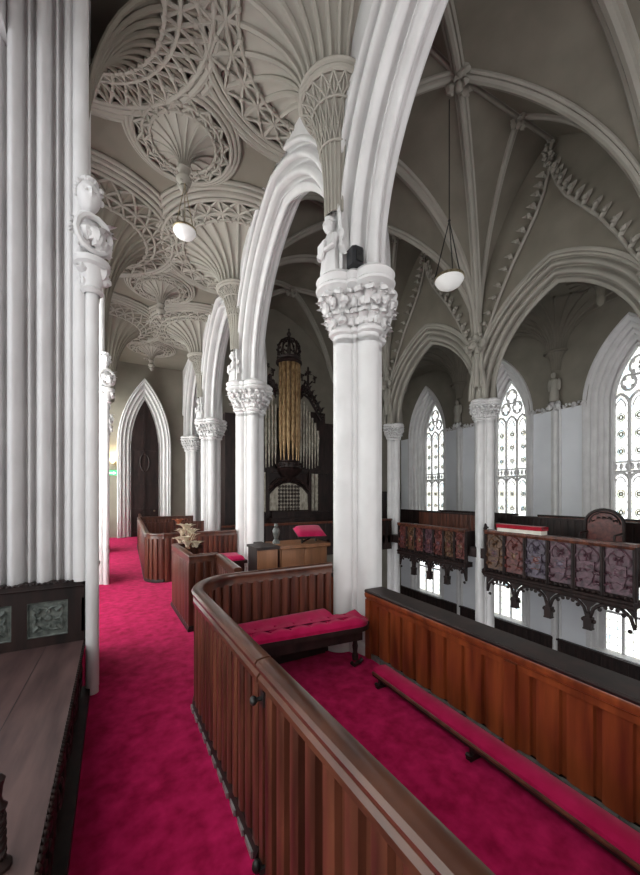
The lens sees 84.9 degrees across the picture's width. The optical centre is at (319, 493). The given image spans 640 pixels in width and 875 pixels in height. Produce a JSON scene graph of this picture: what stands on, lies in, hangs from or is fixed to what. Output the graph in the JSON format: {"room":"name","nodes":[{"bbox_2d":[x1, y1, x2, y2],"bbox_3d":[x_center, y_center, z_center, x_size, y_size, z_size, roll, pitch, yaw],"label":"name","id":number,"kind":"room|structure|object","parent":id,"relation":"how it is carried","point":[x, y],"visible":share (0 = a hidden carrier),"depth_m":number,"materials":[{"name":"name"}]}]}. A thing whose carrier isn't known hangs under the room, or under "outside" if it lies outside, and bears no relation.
{"room":"church","nodes":[
{"label":"church","id":0,"kind":"room"},
{"bbox_2d":[0,0,116,695],"bbox_3d":[-3.577,-1.750,4.386,1.859,7.600,21.729,0,0,-29],"label":"column","id":1,"kind":"structure","parent":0,"point":[55,419],"depth_m":3.05,"materials":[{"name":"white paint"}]},
{"bbox_2d":[0,560,99,653],"bbox_3d":[-2.866,1.023,3.248,1.340,0.554,1.052,0,0,-29],"label":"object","id":2,"kind":"object","parent":1,"relation":"attached to","point":[32,614],"visible":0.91,"depth_m":2.98,"materials":[{"name":"brown wood"}]},
{"bbox_2d":[89,0,360,401],"bbox_3d":[-2.546,-4.185,4.905,4.029,2.670,21.550,0,0,-29],"label":"ceiling","id":3,"kind":"structure","parent":0,"point":[207,96],"depth_m":4.94,"materials":[{"name":"paint"}]},
{"bbox_2d":[126,338,175,370],"bbox_3d":[-6.146,-4.923,12.766,1.680,0.865,1.680,0,0,-29],"label":"pendant","id":4,"kind":"object","parent":3,"relation":"attached to","point":[152,349],"depth_m":12.62,"materials":[{"name":"paint"}]},
{"bbox_2d":[124,266,195,318],"bbox_3d":[-4.086,-4.923,8.991,1.680,0.865,1.680,0,0,-29],"label":"pendant","id":5,"kind":"object","parent":3,"relation":"attached to","point":[167,288],"depth_m":8.86,"materials":[{"name":"paint"}]},
{"bbox_2d":[121,76,240,193],"bbox_3d":[-2.039,-4.923,5.239,1.680,0.865,1.680,0,0,-29],"label":"pendant","id":6,"kind":"object","parent":3,"relation":"attached to","point":[176,129],"depth_m":5.06,"materials":[{"name":"paint"}]},
{"bbox_2d":[173,183,196,241],"bbox_3d":[-1.988,-4.157,5.146,0.333,0.815,0.333,0,0,-29],"label":"hanging lamp","id":7,"kind":"object","parent":3,"relation":"hanging from","point":[183,230],"visible":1,"depth_m":5.08,"materials":[{"name":"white glass"}]},
{"bbox_2d":[109,309,400,587],"bbox_3d":[-1.867,-1.950,17.721,17.500,16.600,0.300,0,0,-29],"label":"wall","id":8,"kind":"structure","parent":0,"point":[167,384],"depth_m":15.23,"materials":[{"name":"paint"}]},
{"bbox_2d":[109,470,116,474],"bbox_3d":[-8.244,-0.850,14.011,0.330,0.200,0.065,0,0,-29],"label":"exit sign","id":9,"kind":"object","parent":8,"relation":"attached to","point":[112,472],"visible":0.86,"depth_m":13.97,"materials":[{"name":"green plastic"}]},
{"bbox_2d":[117,378,170,537],"bbox_3d":[-7.227,-1.514,14.443,2.000,6.528,0.320,0,0,-29],"label":"door","id":10,"kind":"structure","parent":8,"relation":"in","point":[143,437],"depth_m":14.47,"materials":[{"name":"white paint"}]},
{"bbox_2d":[382,491,400,521],"bbox_3d":[0.066,0.800,17.779,11.650,1.900,1.440,0,0,-29],"label":"panelling","id":11,"kind":"object","parent":8,"relation":"attached to","point":[384,493],"visible":0.01,"depth_m":20.55,"materials":[{"name":"brown wood"}]},
{"bbox_2d":[182,0,447,435],"bbox_3d":[-0.546,-6.160,6.011,0.713,7.380,21.855,0,0,-29],"label":"arcade","id":12,"kind":"object","parent":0,"point":[392,41],"visible":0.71,"depth_m":3.90,"materials":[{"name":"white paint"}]},
{"bbox_2d":[68,537,638,874],"bbox_3d":[-2.374,1.910,4.998,4.420,0.320,21.550,0,0,-29],"label":"floor","id":13,"kind":"structure","parent":0,"point":[151,800],"depth_m":2.22,"materials":[{"name":"carpet"}]},
{"bbox_2d":[0,639,89,874],"bbox_3d":[-1.194,1.525,0.374,1.502,0.451,5.801,0,0,-29],"label":"wooden bench","id":14,"kind":"object","parent":13,"relation":"on","point":[44,702],"visible":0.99,"depth_m":1.90,"materials":[{"name":"brown wood"}]},
{"bbox_2d":[0,773,11,874],"bbox_3d":[-1.118,1.135,1.213,0.080,0.330,0.078,0,0,-29],"label":"post","id":15,"kind":"object","parent":14,"relation":"on","point":[5,859],"visible":1,"depth_m":1.21,"materials":[{"name":"brown wood"}]},
{"bbox_2d":[138,514,192,522],"bbox_3d":[-5.907,1.265,13.267,1.760,0.970,2.250,0,0,-29],"label":"pew","id":16,"kind":"object","parent":13,"relation":"on","point":[190,517],"visible":0.28,"depth_m":12.27,"materials":[{"name":"brown wood"}]},
{"bbox_2d":[137,517,236,582],"bbox_3d":[-3.953,1.265,9.656,1.850,0.970,5.662,0,0,-29],"label":"pew","id":17,"kind":"object","parent":13,"relation":"on","point":[155,540],"visible":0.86,"depth_m":7.30,"materials":[{"name":"brown wood"}]},
{"bbox_2d":[180,435,200,520],"bbox_3d":[-5.485,-0.360,15.166,0.947,4.220,0.937,0,0,16],"label":"column","id":18,"kind":"structure","parent":13,"relation":"on","point":[191,444],"depth_m":14.94,"materials":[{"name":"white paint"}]},
{"bbox_2d":[170,542,247,631],"bbox_3d":[-1.778,1.265,5.603,1.167,0.970,3.987,0,0,-11],"label":"pew","id":19,"kind":"object","parent":13,"relation":"on","point":[190,566],"visible":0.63,"depth_m":4.61,"materials":[{"name":"brown wood"}]},
{"bbox_2d":[172,518,202,549],"bbox_3d":[-1.918,0.573,5.067,0.387,0.397,0.850,0,0,-29],"label":"flower spray","id":20,"kind":"object","parent":19,"relation":"on","point":[187,540],"visible":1,"depth_m":4.95,"materials":[{"name":"beige plant"}]},
{"bbox_2d":[218,552,244,560],"bbox_3d":[-1.984,1.285,7.131,0.750,0.090,0.580,0,0,-29],"label":"seat cushion","id":21,"kind":"object","parent":19,"relation":"on","point":[233,556],"visible":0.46,"depth_m":7.05,"materials":[{"name":"fabric"}]},
{"bbox_2d":[194,417,226,530],"bbox_3d":[-3.642,-0.360,11.683,0.947,4.220,0.937,0,0,16],"label":"column","id":22,"kind":"structure","parent":13,"relation":"on","point":[211,430],"depth_m":11.46,"materials":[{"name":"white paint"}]},
{"bbox_2d":[195,398,202,417],"bbox_3d":[-3.979,-2.804,11.522,0.252,0.679,0.537,0,0,-29],"label":"angel statue","id":23,"kind":"object","parent":22,"relation":"on","point":[197,410],"visible":0.82,"depth_m":11.42,"materials":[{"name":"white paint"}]},
{"bbox_2d":[226,378,272,570],"bbox_3d":[-1.582,-0.360,7.909,0.947,4.220,0.937,0,0,16],"label":"column","id":24,"kind":"structure","parent":13,"relation":"on","point":[250,398],"depth_m":7.69,"materials":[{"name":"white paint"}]},
{"bbox_2d":[227,351,239,380],"bbox_3d":[-1.919,-2.804,7.747,0.252,0.679,0.537,0,0,-29],"label":"angel statue","id":25,"kind":"object","parent":24,"relation":"on","point":[231,369],"visible":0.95,"depth_m":7.65,"materials":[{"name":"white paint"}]},
{"bbox_2d":[247,542,279,570],"bbox_3d":[-0.712,1.195,4.373,0.300,1.110,0.400,0,0,-29],"label":"desk","id":26,"kind":"object","parent":13,"relation":"on","point":[261,556],"visible":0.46,"depth_m":4.24,"materials":[{"name":"beige wood"}]},
{"bbox_2d":[253,542,332,614],"bbox_3d":[-0.545,1.390,6.082,0.190,0.720,3.360,0,0,-29],"label":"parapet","id":27,"kind":"object","parent":13,"relation":"on","point":[253,542],"visible":0.02,"depth_m":4.67,"materials":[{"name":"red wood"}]},
{"bbox_2d":[265,538,330,567],"bbox_3d":[-0.301,1.200,4.726,0.740,1.100,0.495,0,0,-29],"label":"desk","id":28,"kind":"object","parent":13,"relation":"on","point":[291,552],"visible":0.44,"depth_m":4.55,"materials":[{"name":"beige wood"}]},
{"bbox_2d":[272,523,279,543],"bbox_3d":[-0.577,0.517,4.606,0.100,0.265,0.100,0,0,-29],"label":"statuette","id":29,"kind":"object","parent":28,"relation":"on","point":[276,531],"visible":1,"depth_m":4.58,"materials":[{"name":"metal"}]},
{"bbox_2d":[293,529,326,542],"bbox_3d":[-0.133,0.566,4.815,0.520,0.171,0.420,0,0,-29],"label":"book stand","id":30,"kind":"object","parent":28,"relation":"on","point":[306,537],"visible":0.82,"depth_m":4.65,"materials":[{"name":"brown wood"}]},
{"bbox_2d":[293,525,325,536],"bbox_3d":[-0.133,0.503,4.815,0.520,0.121,0.420,0,0,-29],"label":"cushion","id":31,"kind":"object","parent":30,"relation":"on","point":[302,530],"visible":1,"depth_m":4.71,"materials":[{"name":"fabric"}]},
{"bbox_2d":[260,621,368,666],"bbox_3d":[-0.261,1.535,3.412,1.570,0.430,0.560,0,0,-29],"label":"bench","id":32,"kind":"object","parent":13,"relation":"on","point":[284,651],"visible":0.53,"depth_m":3.39,"materials":[{"name":"brown wood"}]},
{"bbox_2d":[238,608,367,644],"bbox_3d":[-0.263,1.278,3.405,1.560,0.085,0.530,0,0,-29],"label":"tufted cushion","id":33,"kind":"object","parent":32,"relation":"on","point":[319,621],"visible":0.83,"depth_m":3.38,"materials":[{"name":"fabric"}]},
{"bbox_2d":[191,562,494,874],"bbox_3d":[0.460,1.265,1.728,1.578,0.970,4.399,0,0,-29],"label":"wooden partition","id":34,"kind":"object","parent":13,"relation":"on","point":[305,796],"visible":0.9,"depth_m":1.45,"materials":[{"name":"brown wood"}]},
{"bbox_2d":[315,262,398,655],"bbox_3d":[0.454,-0.360,4.178,0.947,4.220,0.937,0,0,16],"label":"column","id":35,"kind":"structure","parent":13,"relation":"on","point":[358,306],"depth_m":3.95,"materials":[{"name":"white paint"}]},
{"bbox_2d":[317,215,346,275],"bbox_3d":[0.108,-2.806,3.990,0.252,0.679,0.537,0,0,-29],"label":"angel statue","id":36,"kind":"object","parent":35,"relation":"on","point":[329,248],"visible":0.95,"depth_m":3.89,"materials":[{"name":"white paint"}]},
{"bbox_2d":[347,245,363,269],"bbox_3d":[0.392,-2.592,3.811,0.150,0.245,0.145,0,0,-29],"label":"loudspeaker","id":37,"kind":"object","parent":35,"relation":"on","point":[355,253],"visible":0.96,"depth_m":3.76,"materials":[{"name":"black plastic"}]},
{"bbox_2d":[356,247,362,261],"bbox_3d":[0.424,-2.565,3.752,0.080,0.130,0.011,0,0,-29],"label":"grille","id":38,"kind":"object","parent":37,"relation":"attached to","point":[359,250],"depth_m":3.75,"materials":[{"name":"metal"}]},
{"bbox_2d":[364,587,639,832],"bbox_3d":[1.423,1.550,2.332,0.268,1.040,3.630,0,0,-29],"label":"parapet","id":39,"kind":"object","parent":13,"relation":"on","point":[577,720],"visible":0.81,"depth_m":2.28,"materials":[{"name":"red wood"}]},
{"bbox_2d":[372,664,639,874],"bbox_3d":[1.291,1.674,1.901,0.213,0.152,3.100,0,0,-29],"label":"kneeler","id":40,"kind":"object","parent":13,"relation":"on","point":[619,839],"visible":1,"depth_m":2.02,"materials":[{"name":"red fabric"}]},
{"bbox_2d":[322,534,483,558],"bbox_3d":[5.175,1.910,9.118,12.780,0.320,21.550,0,0,-29],"label":"floor","id":41,"kind":"structure","parent":0,"point":[472,550],"depth_m":13.55,"materials":[{"name":"brown wood"}]},
{"bbox_2d":[221,329,332,529],"bbox_3d":[-1.342,-2.510,14.671,5.200,8.520,1.958,0,0,-29],"label":"pipe organ","id":42,"kind":"object","parent":41,"relation":"on","point":[298,442],"visible":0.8,"depth_m":14.04,"materials":[{"name":"brown wood"}]},
{"bbox_2d":[267,375,278,397],"bbox_3d":[-2.273,-3.954,13.889,1.373,1.558,0.379,0,0,-29],"label":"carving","id":43,"kind":"object","parent":42,"relation":"hanging from","point":[270,381],"depth_m":14.05,"materials":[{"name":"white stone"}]},
{"bbox_2d":[268,477,309,512],"bbox_3d":[-1.238,0.000,14.231,1.896,1.481,0.210,0,0,-29],"label":"grille","id":44,"kind":"object","parent":42,"relation":"attached to","point":[285,494],"depth_m":14.25,"materials":[{"name":"brown wood"}]},
{"bbox_2d":[301,381,324,420],"bbox_3d":[-0.415,-3.954,14.903,1.463,1.558,0.379,0,0,-29],"label":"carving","id":45,"kind":"object","parent":42,"relation":"hanging from","point":[305,414],"depth_m":14.87,"materials":[{"name":"brown wood"}]},
{"bbox_2d":[221,518,391,554],"bbox_3d":[-0.098,1.700,13.332,7.200,1.300,0.160,0,0,-29],"label":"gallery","id":46,"kind":"object","parent":41,"relation":"attached to","point":[286,529],"visible":0.29,"depth_m":12.94,"materials":[{"name":"brown wood"}]},
{"bbox_2d":[397,522,474,584],"bbox_3d":[4.233,2.185,13.190,0.632,2.010,3.390,0,0,-29],"label":"gallery","id":47,"kind":"object","parent":41,"relation":"attached to","point":[447,547],"visible":1,"depth_m":12.75,"materials":[{"name":"brown wood"}]},
{"bbox_2d":[411,565,416,574],"bbox_3d":[3.716,2.995,13.847,0.170,0.390,0.180,0,0,-29],"label":"pendant","id":48,"kind":"object","parent":47,"relation":"attached to","point":[413,569],"depth_m":13.78,"materials":[{"name":"brown wood"}]},
{"bbox_2d":[426,569,432,579],"bbox_3d":[4.111,2.995,13.123,0.170,0.390,0.180,0,0,-29],"label":"pendant","id":49,"kind":"object","parent":47,"relation":"attached to","point":[429,572],"depth_m":13.06,"materials":[{"name":"brown wood"}]},
{"bbox_2d":[444,573,450,584],"bbox_3d":[4.506,2.995,12.399,0.170,0.390,0.180,0,0,-29],"label":"pendant","id":50,"kind":"object","parent":47,"relation":"attached to","point":[447,578],"depth_m":12.33,"materials":[{"name":"brown wood"}]},
{"bbox_2d":[419,511,498,530],"bbox_3d":[5.486,1.250,14.215,0.550,1.000,3.560,0,0,-29],"label":"pew","id":51,"kind":"object","parent":41,"relation":"on","point":[446,519],"visible":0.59,"depth_m":14.18,"materials":[{"name":"brown wood"}]},
{"bbox_2d":[439,510,518,523],"bbox_3d":[6.819,1.250,15.113,0.550,1.000,3.860,0,0,-29],"label":"pew","id":52,"kind":"object","parent":41,"relation":"on","point":[505,518],"visible":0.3,"depth_m":13.91,"materials":[{"name":"brown wood"}]},
{"bbox_2d":[481,523,639,633],"bbox_3d":[6.213,2.085,9.396,0.824,2.350,3.835,0,0,-29],"label":"balcony railing","id":53,"kind":"object","parent":41,"relation":"attached to","point":[592,571],"visible":1,"depth_m":8.77,"materials":[{"name":"brown wood"}]},
{"bbox_2d":[510,594,519,608],"bbox_3d":[5.605,3.065,10.051,0.170,0.390,0.180,0,0,-29],"label":"pendant","id":54,"kind":"object","parent":53,"relation":"attached to","point":[515,600],"depth_m":9.99,"materials":[{"name":"brown wood"}]},
{"bbox_2d":[496,523,547,534],"bbox_3d":[5.700,0.991,9.929,0.320,0.218,1.310,0,0,-29],"label":"cushion","id":55,"kind":"object","parent":53,"relation":"on","point":[525,529],"visible":1,"depth_m":9.75,"materials":[{"name":"red fabric"}]},
{"bbox_2d":[543,602,553,618],"bbox_3d":[6.043,3.065,9.250,0.170,0.390,0.180,0,0,-29],"label":"pendant","id":56,"kind":"object","parent":53,"relation":"attached to","point":[548,609],"depth_m":9.19,"materials":[{"name":"brown wood"}]},
{"bbox_2d":[582,612,594,630],"bbox_3d":[6.480,3.065,8.449,0.170,0.390,0.180,0,0,-29],"label":"pendant","id":57,"kind":"object","parent":53,"relation":"attached to","point":[588,620],"depth_m":8.39,"materials":[{"name":"brown wood"}]},
{"bbox_2d":[512,516,639,543],"bbox_3d":[7.673,1.250,10.624,0.550,1.000,3.560,0,0,-29],"label":"pew","id":58,"kind":"object","parent":41,"relation":"on","point":[556,526],"visible":0.41,"depth_m":10.58,"materials":[{"name":"brown wood"}]},
{"bbox_2d":[537,515,639,522],"bbox_3d":[8.990,1.250,11.343,0.550,1.000,3.560,0,0,-29],"label":"pew","id":59,"kind":"object","parent":41,"relation":"on","point":[545,516],"visible":0.17,"depth_m":11.79,"materials":[{"name":"brown wood"}]},
{"bbox_2d":[578,508,625,542],"bbox_3d":[7.204,1.060,9.001,0.570,1.380,0.920,0,0,-29],"label":"chair","id":60,"kind":"object","parent":41,"relation":"on","point":[605,524],"visible":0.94,"depth_m":9.08,"materials":[{"name":"brown wood"}]},
{"bbox_2d":[269,0,639,387],"bbox_3d":[3.037,-7.423,7.638,7.770,5.554,22.751,0,0,-29],"label":"ceiling","id":61,"kind":"structure","parent":0,"point":[515,75],"depth_m":8.32,"materials":[{"name":"paint"}]},
{"bbox_2d":[434,99,464,291],"bbox_3d":[2.908,-6.735,7.875,0.645,4.270,0.645,0,0,-29],"label":"hanging lamp","id":62,"kind":"object","parent":61,"relation":"hanging from","point":[448,280],"visible":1,"depth_m":7.78,"materials":[{"name":"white glass"}]},
{"bbox_2d":[405,282,615,394],"bbox_3d":[8.787,-5.649,11.089,4.950,2.401,21.550,0,0,-29],"label":"ceiling","id":63,"kind":"structure","parent":0,"point":[564,288],"depth_m":11.41,"materials":[{"name":"paint"}]},
{"bbox_2d":[382,133,639,424],"bbox_3d":[6.312,-6.600,9.425,1.103,7.100,23.180,0,0,-29],"label":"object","id":64,"kind":"structure","parent":0,"point":[574,216],"depth_m":9.79,"materials":[{"name":"paint"}]},
{"bbox_2d":[390,263,468,379],"bbox_3d":[3.976,-6.794,13.277,0.090,4.030,4.179,0,0,-29],"label":"hood","id":65,"kind":"object","parent":64,"relation":"attached to","point":[428,308],"depth_m":13.37,"materials":[{"name":"paint"}]},
{"bbox_2d":[483,166,639,337],"bbox_3d":[6.131,-6.794,9.327,0.090,4.030,4.179,0,0,-29],"label":"hood","id":66,"kind":"object","parent":64,"relation":"attached to","point":[560,223],"depth_m":9.16,"materials":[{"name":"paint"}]},
{"bbox_2d":[401,290,639,664],"bbox_3d":[9.355,-0.300,11.086,2.200,13.300,22.501,0,0,-29],"label":"wall","id":67,"kind":"structure","parent":0,"point":[554,349],"depth_m":13.78,"materials":[{"name":"grey paint"}]},
{"bbox_2d":[408,386,445,510],"bbox_3d":[6.214,-2.344,19.625,0.850,7.349,2.760,0,0,-29],"label":"window","id":68,"kind":"structure","parent":67,"relation":"in","point":[427,442],"depth_m":20.17,"materials":[{"name":"white glass"}]},
{"bbox_2d":[410,560,443,598],"bbox_3d":[6.046,4.075,19.533,0.328,2.850,2.500,0,0,-29],"label":"window","id":69,"kind":"structure","parent":67,"relation":"in","point":[435,587],"depth_m":19.70,"materials":[{"name":"white glass"}]},
{"bbox_2d":[400,509,536,523],"bbox_3d":[10.029,1.330,11.767,0.120,0.840,21.550,0,0,-29],"label":"panelling","id":70,"kind":"object","parent":67,"relation":"attached to","point":[407,515],"visible":0.06,"depth_m":20.37,"materials":[{"name":"brown wood"}]},
{"bbox_2d":[474,359,532,515],"bbox_3d":[8.369,-2.344,15.675,0.850,7.349,2.760,0,0,-29],"label":"window","id":71,"kind":"structure","parent":67,"relation":"in","point":[513,426],"depth_m":15.77,"materials":[{"name":"white glass"}]},
{"bbox_2d":[494,581,529,626],"bbox_3d":[8.202,4.075,15.583,0.328,2.850,2.500,0,0,-29],"label":"window","id":72,"kind":"structure","parent":67,"relation":"in","point":[502,602],"depth_m":15.41,"materials":[{"name":"white glass"}]},
{"bbox_2d":[400,585,639,680],"bbox_3d":[10.020,5.940,11.762,0.140,0.820,21.550,0,0,-29],"label":"panelling","id":73,"kind":"object","parent":67,"relation":"attached to","point":[632,670],"visible":0.62,"depth_m":13.81,"materials":[{"name":"brown wood"}]},
{"bbox_2d":[582,312,639,519],"bbox_3d":[10.525,-2.344,11.724,0.850,7.349,2.760,0,0,-29],"label":"window","id":74,"kind":"structure","parent":67,"relation":"in","point":[611,412],"depth_m":12.40,"materials":[{"name":"white paint"}]},
{"bbox_2d":[586,588,639,663],"bbox_3d":[10.357,4.075,11.633,0.328,2.850,2.500,0,0,-29],"label":"window","id":75,"kind":"structure","parent":67,"relation":"in","point":[610,635],"depth_m":12.13,"materials":[{"name":"white glass"}]},
{"bbox_3d":[3.366,6.400,8.131,17.500,0.100,21.550,0,0,-29],"label":"floor","id":76,"kind":"structure","parent":0,"visible":0},
{"bbox_2d":[383,423,403,592],"bbox_3d":[3.249,1.650,15.444,0.942,9.400,0.942,0,0,16],"label":"column","id":77,"kind":"structure","parent":76,"relation":"on","point":[393,432],"depth_m":15.21,"materials":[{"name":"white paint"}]},
{"bbox_2d":[469,397,500,626],"bbox_3d":[5.405,1.650,11.493,0.942,9.400,0.942,0,0,16],"label":"column","id":78,"kind":"structure","parent":76,"relation":"on","point":[484,411],"depth_m":11.28,"materials":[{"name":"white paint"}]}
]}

